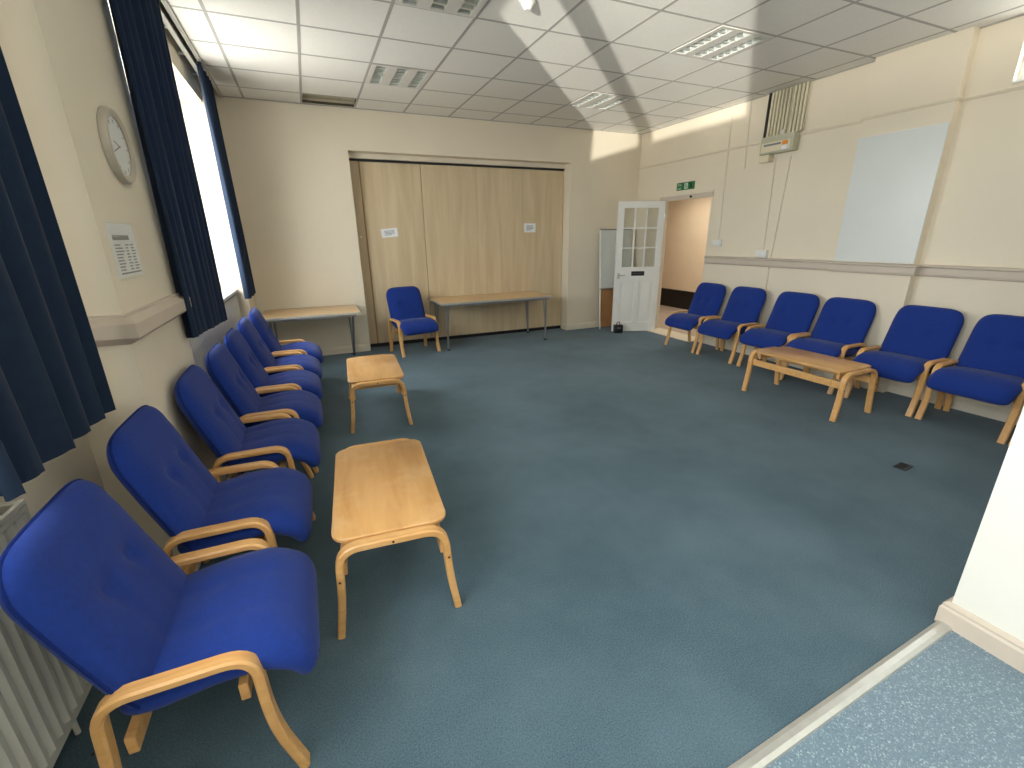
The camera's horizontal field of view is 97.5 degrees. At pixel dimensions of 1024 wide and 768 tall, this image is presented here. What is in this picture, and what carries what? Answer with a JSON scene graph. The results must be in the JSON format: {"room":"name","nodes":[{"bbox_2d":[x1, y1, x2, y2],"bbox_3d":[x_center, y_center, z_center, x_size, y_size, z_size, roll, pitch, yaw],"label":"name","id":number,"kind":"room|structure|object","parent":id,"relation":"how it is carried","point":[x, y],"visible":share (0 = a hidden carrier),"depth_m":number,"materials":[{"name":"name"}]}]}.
{"room":"community hall","nodes":[
{"label":"community hall","id":0,"kind":"room"},
{"bbox_2d":[0,0,255,555],"bbox_3d":[-1.527,-0.424,0.871,0.610,3.357,10.978,-8,20,-22],"label":"wall","id":1,"kind":"structure","parent":0,"point":[63,59],"depth_m":1.86,"materials":[{"name":"beige paint"}]},
{"bbox_2d":[0,499,91,767],"bbox_3d":[-1.161,0.935,0.778,0.088,0.818,1.472,-8,20,-22],"label":"radiator","id":2,"kind":"object","parent":1,"relation":"attached to","point":[42,698],"visible":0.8,"depth_m":1.24,"materials":[{"name":"metal"}]},
{"bbox_2d":[0,500,24,526],"bbox_3d":[-1.166,0.552,0.653,0.088,0.012,1.460,-8,20,-22],"label":"grille","id":3,"kind":"object","parent":2,"relation":"attached to","point":[12,509],"depth_m":1.28,"materials":[{"name":"metal"}]},
{"bbox_2d":[97,106,135,184],"bbox_3d":[-1.732,-1.044,1.977,0.030,0.304,0.304,-8,20,-22],"label":"wall clock","id":4,"kind":"object","parent":1,"relation":"attached to","point":[114,138],"visible":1,"depth_m":1.95,"materials":[{"name":"white plastic"}]},
{"bbox_2d":[105,223,143,278],"bbox_3d":[-1.660,-0.572,1.933,0.003,0.233,0.316,-8,20,-22],"label":"paper notice","id":5,"kind":"object","parent":1,"relation":"attached to","point":[121,236],"visible":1,"depth_m":1.92,"materials":[{"name":"grey paper"}]},
{"bbox_2d":[88,293,191,346],"bbox_3d":[-1.826,-0.334,2.179,0.280,0.122,0.990,-8,20,-22],"label":"trim","id":6,"kind":"structure","parent":1,"relation":"attached to","point":[130,327],"depth_m":1.82,"materials":[{"name":"paint"}]},
{"bbox_2d":[63,475,226,745],"bbox_3d":[-1.837,0.739,2.564,0.258,0.100,7.628,-8,20,-22],"label":"baseboard","id":7,"kind":"structure","parent":1,"relation":"attached to","point":[223,477],"depth_m":2.22,"materials":[{"name":"beige paint"}]},
{"bbox_2d":[108,0,227,337],"bbox_3d":[-2.063,-1.340,2.727,0.080,2.100,1.130,-8,20,-22],"label":"curtain","id":8,"kind":"object","parent":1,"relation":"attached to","point":[138,24],"visible":1,"depth_m":2.61,"materials":[{"name":"blue fabric"}]},
{"bbox_2d":[116,38,237,301],"bbox_3d":[-2.811,-1.515,3.491,0.520,1.890,2.850,-8,20,-22],"label":"window","id":9,"kind":"structure","parent":1,"relation":"in","point":[227,294],"depth_m":4.71,"materials":[{"name":"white glass"}]},
{"bbox_2d":[160,8,198,75],"bbox_3d":[-2.533,-2.624,3.256,0.085,0.022,3.220,-8,20,-22],"label":"rail","id":10,"kind":"object","parent":1,"relation":"attached to","point":[166,22],"visible":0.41,"depth_m":3.57,"materials":[{"name":"white metal"}]},
{"bbox_2d":[196,61,255,298],"bbox_3d":[-2.938,-1.958,4.668,0.080,2.113,0.903,-8,20,-22],"label":"curtain","id":11,"kind":"object","parent":10,"relation":"hanging from","point":[231,205],"visible":1,"depth_m":4.55,"materials":[{"name":"blue fabric"}]},
{"bbox_3d":[-0.914,-1.485,-0.283,0.085,0.022,2.970,-8,20,-22],"label":"rail","id":12,"kind":"object","parent":1,"relation":"attached to","visible":0},
{"bbox_2d":[0,46,115,501],"bbox_3d":[-1.351,-0.778,0.980,0.088,2.098,0.794,-8,20,-22],"label":"curtain","id":13,"kind":"object","parent":12,"relation":"hanging from","point":[54,386],"visible":1,"depth_m":1.31,"materials":[{"name":"blue fabric"}]},
{"bbox_2d":[214,89,641,347],"bbox_3d":[-0.668,-2.350,6.704,5.870,3.357,0.400,-8,20,-22],"label":"wall","id":14,"kind":"structure","parent":0,"point":[289,165],"depth_m":5.87,"materials":[{"name":"beige paint"}]},
{"bbox_2d":[302,94,355,106],"bbox_3d":[-2.135,-3.350,5.236,0.650,0.082,0.429,-8,20,-22],"label":"vent","id":15,"kind":"object","parent":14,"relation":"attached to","point":[303,95],"depth_m":5.38,"materials":[{"name":"metal"}]},
{"bbox_2d":[349,158,563,346],"bbox_3d":[-0.650,-1.962,6.854,3.220,2.521,0.090,-8,20,-22],"label":"wall","id":16,"kind":"structure","parent":14,"relation":"attached to","point":[475,241],"depth_m":6.74,"materials":[{"name":"brown wood"}]},
{"bbox_2d":[381,228,397,237],"bbox_3d":[-1.716,-2.119,6.298,0.234,0.133,0.002,-8,20,-22],"label":"paper notice","id":17,"kind":"object","parent":16,"relation":"attached to","point":[391,232],"visible":1,"depth_m":6.30,"materials":[{"name":"grey paper"}]},
{"bbox_2d":[524,223,535,231],"bbox_3d":[0.282,-2.467,7.098,0.200,0.135,0.002,-8,20,-22],"label":"paper notice","id":18,"kind":"object","parent":16,"relation":"attached to","point":[528,227],"visible":1,"depth_m":7.10,"materials":[{"name":"grey paper"}]},
{"bbox_2d":[348,153,565,334],"bbox_3d":[-0.677,-2.008,6.902,3.230,2.585,0.240,-8,20,-22],"label":"trim","id":19,"kind":"structure","parent":14,"relation":"attached to","point":[351,155],"depth_m":6.33,"materials":[{"name":"beige wood"}]},
{"bbox_2d":[321,321,598,355],"bbox_3d":[-0.593,-0.765,7.095,5.870,0.100,0.168,-8,20,-22],"label":"baseboard","id":20,"kind":"structure","parent":14,"relation":"attached to","point":[363,347],"depth_m":6.38,"materials":[{"name":"beige paint"}]},
{"bbox_2d":[53,305,1023,767],"bbox_3d":[1.613,0.284,4.152,8.800,0.123,14.200,-8,20,-22],"label":"floor","id":21,"kind":"structure","parent":0,"point":[660,561],"depth_m":2.09,"materials":[{"name":"carpet"}]},
{"bbox_2d":[0,479,319,767],"bbox_3d":[-0.945,0.703,1.392,0.609,0.883,0.570,-9,20,-23],"label":"armchair","id":22,"kind":"object","parent":21,"relation":"on","point":[81,578],"visible":1,"depth_m":1.23,"materials":[{"name":"blue fabric"}]},
{"bbox_2d":[106,405,312,574],"bbox_3d":[-1.224,0.514,1.978,0.609,0.883,0.570,-8,20,-22],"label":"armchair","id":23,"kind":"object","parent":21,"relation":"on","point":[149,457],"visible":0.91,"depth_m":1.81,"materials":[{"name":"blue fabric"}]},
{"bbox_2d":[189,295,240,376],"bbox_3d":[-2.636,-0.207,4.113,0.088,0.948,2.412,-8,20,-22],"label":"radiator","id":24,"kind":"object","parent":21,"relation":"on","point":[201,345],"visible":0.07,"depth_m":3.72,"materials":[{"name":"metal"}]},
{"bbox_2d":[174,365,320,520],"bbox_3d":[-1.451,0.315,2.594,0.609,0.883,0.570,-9,20,-22],"label":"armchair","id":25,"kind":"object","parent":21,"relation":"on","point":[283,440],"visible":0.89,"depth_m":2.43,"materials":[{"name":"blue fabric"}]},
{"bbox_2d":[205,343,322,474],"bbox_3d":[-1.659,0.145,3.120,0.609,0.883,0.570,-8,20,-22],"label":"armchair","id":26,"kind":"object","parent":21,"relation":"on","point":[222,368],"visible":0.75,"depth_m":2.97,"materials":[{"name":"blue fabric"}]},
{"bbox_2d":[223,328,322,399],"bbox_3d":[-1.879,-0.021,3.637,0.609,0.883,0.570,-9,20,-22],"label":"armchair","id":27,"kind":"object","parent":21,"relation":"on","point":[234,341],"visible":0.66,"depth_m":3.49,"materials":[{"name":"blue fabric"}]},
{"bbox_2d":[237,316,321,379],"bbox_3d":[-2.101,-0.189,4.157,0.609,0.883,0.570,-8,20,-22],"label":"armchair","id":28,"kind":"object","parent":21,"relation":"on","point":[245,326],"visible":0.56,"depth_m":4.02,"materials":[{"name":"blue fabric"}]},
{"bbox_2d":[249,307,322,362],"bbox_3d":[-2.323,-0.365,4.703,0.609,0.883,0.570,-9,20,-23],"label":"armchair","id":29,"kind":"object","parent":21,"relation":"on","point":[305,347],"visible":0.63,"depth_m":4.55,"materials":[{"name":"blue fabric"}]},
{"bbox_2d":[262,304,360,354],"bbox_3d":[-2.505,-0.593,5.727,1.112,0.674,0.752,-8,20,-22],"label":"folding table","id":30,"kind":"object","parent":21,"relation":"on","point":[338,311],"visible":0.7,"depth_m":5.51,"materials":[{"name":"laminate"}]},
{"bbox_2d":[346,354,412,432],"bbox_3d":[-1.253,0.044,4.139,0.510,0.427,0.935,-7,19,-19],"label":"coffee table","id":31,"kind":"object","parent":21,"relation":"on","point":[382,370],"visible":1,"depth_m":3.85,"materials":[{"name":"brown wood"}]},
{"bbox_2d":[331,438,461,639],"bbox_3d":[-0.614,0.662,2.229,0.510,0.427,0.935,-7,19,-18],"label":"coffee table","id":32,"kind":"object","parent":21,"relation":"on","point":[386,493],"visible":1,"depth_m":1.96,"materials":[{"name":"brown wood"}]},
{"bbox_2d":[386,286,440,357],"bbox_3d":[-1.371,-0.878,6.227,0.570,0.883,0.609,-13,22,-33],"label":"armchair","id":33,"kind":"object","parent":21,"relation":"on","point":[408,316],"visible":1,"depth_m":6.21,"materials":[{"name":"blue fabric"}]},
{"bbox_2d":[428,291,552,350],"bbox_3d":[-0.320,-0.988,6.840,1.732,0.674,0.752,-8,20,-22],"label":"folding table","id":34,"kind":"object","parent":21,"relation":"on","point":[447,302],"visible":0.86,"depth_m":6.62,"materials":[{"name":"laminate"}]},
{"bbox_2d":[600,289,612,326],"bbox_3d":[1.685,-1.313,7.739,0.380,0.640,0.010,-8,20,-22],"label":"wood board","id":35,"kind":"object","parent":21,"relation":"on","point":[606,294],"visible":0.64,"depth_m":7.71,"materials":[{"name":"brown wood"}]},
{"bbox_2d":[599,229,631,328],"bbox_3d":[1.739,-1.776,7.626,0.610,1.622,0.142,-8,20,-22],"label":"easel","id":36,"kind":"object","parent":21,"relation":"on","point":[607,236],"visible":0.71,"depth_m":7.49,"materials":[{"name":"metal"}]},
{"bbox_2d":[613,322,622,332],"bbox_3d":[1.744,-0.934,7.382,0.140,0.181,0.102,-1,18,-2],"label":"door stop","id":37,"kind":"object","parent":21,"relation":"on","point":[617,328],"visible":1,"depth_m":7.35,"materials":[{"name":"black plastic"}]},
{"bbox_2d":[664,282,725,352],"bbox_3d":[2.529,-0.940,6.251,0.609,0.883,0.570,-8,20,-22],"label":"armchair","id":38,"kind":"object","parent":21,"relation":"on","point":[708,298],"visible":0.84,"depth_m":6.17,"materials":[{"name":"blue fabric"}]},
{"bbox_2d":[696,286,765,363],"bbox_3d":[2.772,-0.768,5.718,0.609,0.883,0.570,-9,20,-22],"label":"armchair","id":39,"kind":"object","parent":21,"relation":"on","point":[743,309],"visible":0.9,"depth_m":5.63,"materials":[{"name":"blue fabric"}]},
{"bbox_2d":[736,291,819,371],"bbox_3d":[3.032,-0.586,5.151,0.609,0.883,0.570,-8,20,-22],"label":"armchair","id":40,"kind":"object","parent":21,"relation":"on","point":[793,313],"visible":0.81,"depth_m":5.09,"materials":[{"name":"blue fabric"}]},
{"bbox_2d":[741,346,877,421],"bbox_3d":[2.765,-0.042,4.231,0.510,0.427,0.935,-8,20,-22],"label":"coffee table","id":41,"kind":"object","parent":21,"relation":"on","point":[844,369],"visible":1,"depth_m":4.01,"materials":[{"name":"brown wood"}]},
{"bbox_2d":[780,297,875,394],"bbox_3d":[3.236,-0.419,4.634,0.609,0.883,0.570,-9,20,-22],"label":"armchair","id":42,"kind":"object","parent":21,"relation":"on","point":[841,328],"visible":0.85,"depth_m":4.57,"materials":[{"name":"blue fabric"}]},
{"bbox_2d":[728,620,951,767],"bbox_3d":[0.353,1.203,1.187,3.117,0.013,0.052,-9,20,-24],"label":"trim","id":43,"kind":"structure","parent":21,"relation":"on","point":[786,739],"depth_m":1.53,"materials":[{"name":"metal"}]},
{"bbox_2d":[893,462,913,470],"bbox_3d":[2.668,0.561,3.062,0.120,0.008,0.070,-11,21,-27],"label":"socket","id":44,"kind":"object","parent":21,"relation":"on","point":[902,466],"visible":1,"depth_m":3.06,"materials":[{"name":"black plastic"}]},
{"bbox_2d":[844,305,963,416],"bbox_3d":[3.527,-0.237,4.069,0.609,0.883,0.570,-8,20,-22],"label":"armchair","id":45,"kind":"object","parent":21,"relation":"on","point":[918,338],"visible":0.8,"depth_m":3.99,"materials":[{"name":"blue fabric"}]},
{"bbox_2d":[914,314,1023,444],"bbox_3d":[3.762,-0.072,3.554,0.609,0.883,0.570,-9,20,-22],"label":"armchair","id":46,"kind":"object","parent":21,"relation":"on","point":[989,368],"visible":1,"depth_m":3.54,"materials":[{"name":"blue fabric"}]},
{"bbox_2d":[167,0,1023,133],"bbox_3d":[1.528,-2.133,1.490,5.812,0.016,10.570,-8,20,-22],"label":"ceiling","id":47,"kind":"structure","parent":0,"point":[607,20],"depth_m":3.86,"materials":[{"name":"tile"}]},
{"bbox_2d":[365,64,432,88],"bbox_3d":[-1.143,-3.108,4.491,0.576,0.084,0.576,-8,20,-22],"label":"ceiling light","id":48,"kind":"object","parent":47,"relation":"attached to","point":[385,75],"visible":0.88,"depth_m":4.48,"materials":[{"name":"white metal"}]},
{"bbox_2d":[395,0,487,17],"bbox_3d":[-0.424,-2.603,2.920,0.576,0.084,0.576,-8,20,-22],"label":"ceiling light","id":49,"kind":"object","parent":47,"relation":"attached to","point":[468,8],"visible":1,"depth_m":3.12,"materials":[{"name":"white metal"}]},
{"bbox_2d":[519,0,535,11],"bbox_3d":[0.106,-2.588,3.065,0.110,0.064,0.110,-8,20,-22],"label":"smoke detector","id":50,"kind":"object","parent":47,"relation":"attached to","point":[527,5],"visible":1,"depth_m":3.05,"materials":[{"name":"white plastic"}]},
{"bbox_2d":[161,0,1023,134],"bbox_3d":[1.522,-2.129,1.488,5.832,0.042,10.578,-8,20,-22],"label":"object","id":51,"kind":"structure","parent":47,"relation":"attached to","point":[165,3],"depth_m":3.97,"materials":[{"name":"silver metal"}]},
{"bbox_2d":[567,92,634,109],"bbox_3d":[1.058,-3.434,5.393,0.576,0.084,0.576,-8,20,-22],"label":"ceiling light","id":52,"kind":"object","parent":47,"relation":"attached to","point":[594,100],"visible":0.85,"depth_m":5.38,"materials":[{"name":"white metal"}]},
{"bbox_2d":[670,25,773,61],"bbox_3d":[1.776,-2.929,3.822,0.576,0.084,0.576,-8,20,-22],"label":"ceiling light","id":53,"kind":"object","parent":47,"relation":"attached to","point":[723,42],"visible":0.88,"depth_m":3.81,"materials":[{"name":"white metal"}]},
{"bbox_2d":[662,197,711,291],"bbox_3d":[3.104,-2.604,8.373,2.110,2.700,6.400,-8,20,-22],"label":"wall","id":54,"kind":"structure","parent":0,"point":[688,220],"depth_m":9.38,"materials":[{"name":"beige paint"}]},
{"bbox_2d":[660,288,694,309],"bbox_3d":[3.936,-1.623,9.069,0.030,0.380,6.100,-8,20,-22],"label":"baseboard","id":55,"kind":"structure","parent":54,"relation":"attached to","point":[680,299],"depth_m":9.79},
{"bbox_2d":[633,16,1023,412],"bbox_3d":[3.276,-1.884,5.119,0.215,3.357,6.578,-8,20,-22],"label":"wall","id":56,"kind":"structure","parent":0,"point":[975,216],"depth_m":4.35,"materials":[{"name":"beige paint"}]},
{"bbox_2d":[611,201,665,330],"bbox_3d":[2.010,-1.842,7.183,0.735,2.007,0.148,-1,18,-1],"label":"door","id":57,"kind":"structure","parent":56,"relation":"in","point":[635,290],"depth_m":7.23,"materials":[{"name":"white wood"}]},
{"bbox_2d":[647,328,694,341],"bbox_3d":[2.576,-0.794,7.190,0.340,0.012,1.020,-8,20,-22],"label":"trim","id":58,"kind":"structure","parent":56,"relation":"attached to","point":[684,337],"depth_m":7.15,"materials":[{"name":"stone"}]},
{"bbox_2d":[655,189,713,329],"bbox_3d":[2.595,-1.800,6.898,0.132,2.105,1.060,-8,20,-22],"label":"trim","id":59,"kind":"structure","parent":56,"relation":"attached to","point":[703,193],"depth_m":6.84,"materials":[{"name":"paint"}]},
{"bbox_2d":[676,181,694,190],"bbox_3d":[2.522,-2.878,6.529,0.010,0.104,0.350,-8,20,-22],"label":"exit sign","id":60,"kind":"object","parent":56,"relation":"attached to","point":[685,185],"visible":1,"depth_m":6.52,"materials":[{"name":"green plastic"}]},
{"bbox_2d":[712,240,721,245],"bbox_3d":[2.804,-1.933,6.149,0.035,0.085,0.150,-8,20,-22],"label":"light switch","id":61,"kind":"object","parent":56,"relation":"attached to","point":[714,242],"visible":1,"depth_m":6.13,"materials":[{"name":"white plastic"}]},
{"bbox_2d":[718,106,733,238],"bbox_3d":[2.799,-2.736,5.894,0.016,1.596,0.046,-8,20,-22],"label":"cable conduit","id":62,"kind":"object","parent":56,"relation":"attached to","point":[732,106],"visible":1,"depth_m":5.88,"materials":[{"name":"beige plastic"}]},
{"bbox_2d":[744,100,751,168],"bbox_3d":[2.902,-3.062,5.527,0.012,0.752,0.042,-8,20,-22],"label":"cable conduit","id":63,"kind":"object","parent":56,"relation":"attached to","point":[751,100],"visible":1,"depth_m":5.52,"materials":[{"name":"beige plastic"}]},
{"bbox_2d":[755,250,768,257],"bbox_3d":[3.086,-1.611,5.556,0.050,0.088,0.150,-8,20,-22],"label":"wall socket","id":64,"kind":"object","parent":56,"relation":"attached to","point":[758,253],"visible":1,"depth_m":5.53,"materials":[{"name":"white plastic"}]},
{"bbox_2d":[759,267,768,324],"bbox_3d":[3.151,-0.950,5.667,0.022,1.012,0.022,-1,18,-1],"label":"cable conduit","id":65,"kind":"object","parent":56,"relation":"attached to","point":[767,272],"visible":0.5,"depth_m":5.57,"materials":[{"name":"beige plastic"}]},
{"bbox_2d":[762,158,775,249],"bbox_3d":[3.090,-2.148,5.397,0.015,1.020,0.035,-8,20,-22],"label":"cable conduit","id":66,"kind":"object","parent":56,"relation":"attached to","point":[775,158],"visible":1,"depth_m":5.38,"materials":[{"name":"beige plastic"}]},
{"bbox_2d":[770,156,791,256],"bbox_3d":[3.152,-2.062,5.276,0.015,1.111,0.065,-8,20,-22],"label":"cable conduit","id":67,"kind":"object","parent":56,"relation":"attached to","point":[790,156],"visible":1,"depth_m":5.26,"materials":[{"name":"beige plastic"}]},
{"bbox_2d":[758,81,809,163],"bbox_3d":[3.051,-2.931,5.079,0.114,0.737,0.484,-8,20,-22],"label":"box","id":68,"kind":"object","parent":56,"relation":"attached to","point":[786,108],"visible":1,"depth_m":5.05,"materials":[{"name":"grey metal"}]},
{"bbox_2d":[639,84,1023,168],"bbox_3d":[3.228,-2.691,4.746,0.105,0.032,5.938,-8,20,-22],"label":"trim","id":69,"kind":"structure","parent":56,"relation":"attached to","point":[1018,87],"depth_m":4.16,"materials":[{"name":"beige paint"}]},
{"bbox_2d":[704,256,1023,281],"bbox_3d":[3.555,-1.152,4.464,0.135,0.107,4.320,-8,20,-22],"label":"trim","id":70,"kind":"structure","parent":56,"relation":"attached to","point":[928,270],"depth_m":4.29,"materials":[{"name":"paint"}]},
{"bbox_2d":[834,122,950,263],"bbox_3d":[3.530,-1.745,4.244,0.013,1.148,0.710,-8,20,-22],"label":"whiteboard","id":71,"kind":"object","parent":56,"relation":"attached to","point":[894,174],"visible":1,"depth_m":4.20,"materials":[{"name":"white plastic"}]},
{"bbox_2d":[1011,57,1023,83],"bbox_3d":[4.201,-2.298,2.780,0.125,0.382,1.490,-8,20,-22],"label":"window","id":72,"kind":"structure","parent":56,"relation":"in","point":[1020,78],"depth_m":3.45,"materials":[{"name":"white glass"}]},
{"bbox_2d":[952,407,1023,641],"bbox_3d":[4.038,-0.169,-0.141,2.975,3.357,4.625,-8,20,-22],"label":"wall","id":73,"kind":"structure","parent":0,"point":[990,587],"depth_m":1.65,"materials":[{"name":"white paint"}]},
{"bbox_2d":[698,335,1023,673],"bbox_3d":[2.861,0.541,2.960,2.999,0.105,10.578,-8,20,-22],"label":"baseboard","id":74,"kind":"structure","parent":73,"relation":"attached to","point":[1007,648],"depth_m":1.79,"materials":[{"name":"paint"}]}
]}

